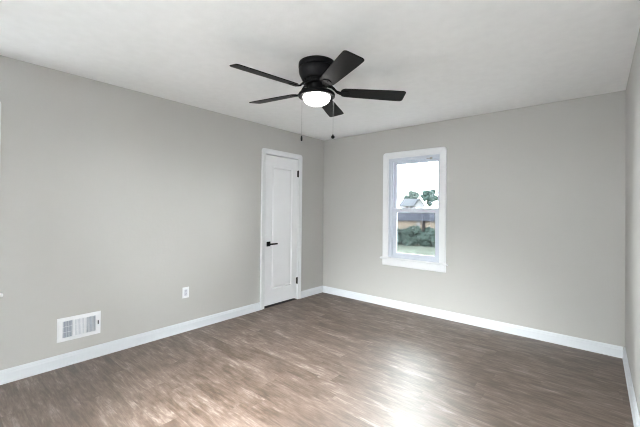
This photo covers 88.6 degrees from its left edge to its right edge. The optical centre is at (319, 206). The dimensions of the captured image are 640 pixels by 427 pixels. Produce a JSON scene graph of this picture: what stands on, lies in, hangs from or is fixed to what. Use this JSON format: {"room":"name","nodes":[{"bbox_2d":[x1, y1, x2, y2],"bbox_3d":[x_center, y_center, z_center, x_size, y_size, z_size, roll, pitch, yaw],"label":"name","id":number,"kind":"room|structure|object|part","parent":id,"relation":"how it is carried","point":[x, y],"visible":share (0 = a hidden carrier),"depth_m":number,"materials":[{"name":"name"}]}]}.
{"room":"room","nodes":[
{"label":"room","id":0,"kind":"room"},
{"bbox_2d":[0,55,323,369],"bbox_3d":[-1.714,0.111,3.317,0.140,2.440,5.580,0,-1,40],"label":"wall","id":1,"kind":"structure","parent":0,"point":[115,201],"depth_m":3.05,"materials":[{"name":"beige paint"}]},
{"bbox_2d":[0,102,2,296],"bbox_3d":[-2.687,-0.031,2.121,0.170,1.550,0.928,0,-1,40],"label":"window","id":2,"kind":"structure","parent":1,"relation":"in","point":[1,294],"depth_m":2.42,"materials":[{"name":"white paint"}]},
{"bbox_3d":[-2.649,-0.086,2.090,0.019,1.439,0.874,0,-1,40],"label":"casing","id":3,"kind":"part","parent":2,"relation":"part of","materials":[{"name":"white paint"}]},
{"bbox_2d":[57,311,100,342],"bbox_3d":[-2.050,1.022,2.801,0.016,0.196,0.309,0,-1,40],"label":"air vent","id":4,"kind":"object","parent":1,"relation":"in","point":[78,326],"visible":1,"depth_m":2.79,"materials":[{"name":"white plastic"}]},
{"bbox_2d":[0,286,322,384],"bbox_3d":[-1.665,1.281,3.254,0.020,0.101,5.300,0,-1,40],"label":"baseboard","id":5,"kind":"structure","parent":1,"relation":"attached to","point":[19,372],"depth_m":3.02,"materials":[{"name":"white paint"}]},
{"bbox_2d":[182,287,188,298],"bbox_3d":[-1.442,0.921,3.525,0.009,0.116,0.073,0,-1,40],"label":"wall outlet","id":6,"kind":"object","parent":1,"relation":"attached to","point":[185,291],"visible":1,"depth_m":3.52,"materials":[{"name":"white plastic"}]},
{"bbox_2d":[260,148,302,309],"bbox_3d":[-0.562,0.290,4.633,0.198,2.132,0.770,0,-1,40],"label":"door","id":7,"kind":"structure","parent":1,"relation":"in","point":[281,172],"depth_m":4.59,"materials":[{"name":"white paint"}]},
{"bbox_2d":[0,292,633,426],"bbox_3d":[-0.638,1.383,2.383,4.713,0.100,5.580,0,-1,40],"label":"floor","id":8,"kind":"structure","parent":0,"point":[322,359],"depth_m":2.55,"materials":[{"name":"wood"}]},
{"bbox_2d":[0,0,639,140],"bbox_3d":[-0.612,-1.167,2.408,4.713,0.120,5.580,0,-1,40],"label":"ceiling","id":9,"kind":"structure","parent":0,"point":[451,59],"depth_m":2.30,"materials":[{"name":"paint"}]},
{"bbox_2d":[230,50,405,140],"bbox_3d":[-0.062,-0.801,2.527,1.290,0.597,1.313,0,-1,40],"label":"ceiling fan","id":10,"kind":"object","parent":9,"relation":"hanging from","point":[317,73],"visible":1,"depth_m":2.42,"materials":[{"name":"black metal"}]},
{"bbox_3d":[-0.367,-0.903,2.256,0.493,0.006,0.141,3,13,-38],"label":"blade","id":11,"kind":"part","parent":10,"relation":"part of","materials":[{"name":"black laminate"}]},
{"bbox_3d":[-0.381,-0.906,2.763,0.493,0.006,0.141,3,13,34],"label":"blade","id":12,"kind":"part","parent":10,"relation":"part of","materials":[{"name":"black laminate"}]},
{"bbox_3d":[-0.026,-0.813,2.519,0.210,0.072,0.210,0,-1,40],"label":"lamp shade","id":13,"kind":"part","parent":10,"relation":"part of","materials":[{"name":"white glass"}]},
{"bbox_3d":[0.096,-0.884,2.933,0.141,0.006,0.493,-10,-3,16],"label":"blade","id":14,"kind":"part","parent":10,"relation":"part of","materials":[{"name":"black laminate"}]},
{"bbox_3d":[0.119,-0.878,2.113,0.141,0.006,0.493,16,-4,-19],"label":"blade","id":15,"kind":"part","parent":10,"relation":"part of","materials":[{"name":"black laminate"}]},
{"bbox_3d":[0.405,-0.866,2.532,0.493,0.006,0.141,3,-12,-2],"label":"blade","id":16,"kind":"part","parent":10,"relation":"part of","materials":[{"name":"black laminate"}]},
{"bbox_2d":[323,90,625,349],"bbox_3d":[1.461,0.153,4.193,3.573,2.440,0.140,0,-1,40],"label":"wall","id":17,"kind":"structure","parent":0,"point":[535,208],"depth_m":3.56,"materials":[{"name":"beige paint"}]},
{"bbox_2d":[380,147,447,272],"bbox_3d":[1.244,0.032,4.339,0.928,1.550,0.170,0,-1,40],"label":"window","id":18,"kind":"structure","parent":17,"relation":"in","point":[390,256],"depth_m":4.34,"materials":[{"name":"white paint"}]},
{"bbox_3d":[1.208,0.707,4.297,0.928,0.024,0.077,0,-1,40],"label":"sill","id":19,"kind":"part","parent":18,"relation":"part of","materials":[{"name":"white paint"}]},
{"bbox_3d":[1.260,0.025,4.358,0.728,1.383,0.121,0,-1,40],"label":"frame","id":20,"kind":"part","parent":18,"relation":"part of","materials":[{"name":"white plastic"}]},
{"bbox_3d":[1.260,0.350,4.333,0.658,0.660,0.032,0,-1,40],"label":"sash","id":21,"kind":"part","parent":18,"relation":"part of","materials":[{"name":"white plastic"}]},
{"bbox_3d":[1.292,-0.279,4.369,0.658,0.710,0.030,0,-1,40],"label":"sash","id":22,"kind":"part","parent":18,"relation":"part of","materials":[{"name":"glass"}]},
{"bbox_2d":[323,286,622,357],"bbox_3d":[1.397,1.321,4.120,3.544,0.101,0.020,0,-1,40],"label":"baseboard","id":23,"kind":"structure","parent":17,"relation":"attached to","point":[565,340],"depth_m":3.66,"materials":[{"name":"white paint"}]},
{"bbox_2d":[625,28,639,416],"bbox_3d":[1.119,0.117,0.918,0.140,2.440,5.580,0,-1,40],"label":"wall","id":24,"kind":"structure","parent":0,"point":[632,142],"depth_m":2.31,"materials":[{"name":"beige paint"}]},
{"bbox_2d":[622,347,639,426],"bbox_3d":[1.046,1.286,0.958,0.020,0.101,5.300,0,-1,40],"label":"baseboard","id":25,"kind":"structure","parent":24,"relation":"attached to","point":[633,404],"depth_m":2.30,"materials":[{"name":"white paint"}]},
{"label":"outside","id":26,"kind":"structure","parent":0,"visible":0},
{"bbox_2d":[397,244,434,255],"bbox_3d":[11.187,5.007,38.344,422.351,0.162,422.351,0,-1,40],"label":"ground","id":27,"kind":"structure","parent":26,"point":[415,249],"depth_m":38.27,"materials":[{"name":"green plant"}]},
{"bbox_2d":[403,190,419,198],"bbox_3d":[31.156,0.253,111.808,5.540,11.980,3.599,0,-1,16],"label":"deciduous tree","id":28,"kind":"object","parent":27,"relation":"on","point":[412,195],"visible":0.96,"depth_m":110.99,"materials":[{"name":"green plant"}]},
{"bbox_2d":[398,197,425,207],"bbox_3d":[28.016,1.663,99.838,7.900,8.650,9.600,0,-1,16],"label":"house","id":29,"kind":"structure","parent":27,"relation":"on","point":[405,203],"depth_m":96.71,"materials":[{"name":"white"}]},
{"bbox_2d":[397,224,434,246],"bbox_3d":[12.474,4.003,43.341,26.796,3.383,3.439,0,-1,16],"label":"hedge","id":30,"kind":"object","parent":27,"relation":"on","point":[410,236],"visible":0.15,"depth_m":42.58,"materials":[{"name":"green plant"}]},
{"bbox_2d":[397,212,434,231],"bbox_3d":[14.602,3.056,53.520,27.000,4.675,8.400,0,-1,16],"label":"brick house","id":31,"kind":"structure","parent":27,"relation":"on","point":[423,220],"depth_m":50.15,"materials":[{"name":"beige brick"}]},
{"bbox_3d":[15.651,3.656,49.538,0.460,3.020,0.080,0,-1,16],"label":"house door","id":32,"kind":"part","parent":31,"relation":"part of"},
{"bbox_2d":[420,189,437,207],"bbox_3d":[30.084,0.551,90.169,5.315,10.937,3.651,0,-1,16],"label":"deciduous tree","id":33,"kind":"object","parent":27,"relation":"on","point":[427,196],"visible":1,"depth_m":89.58,"materials":[{"name":"green plant"}]}
]}

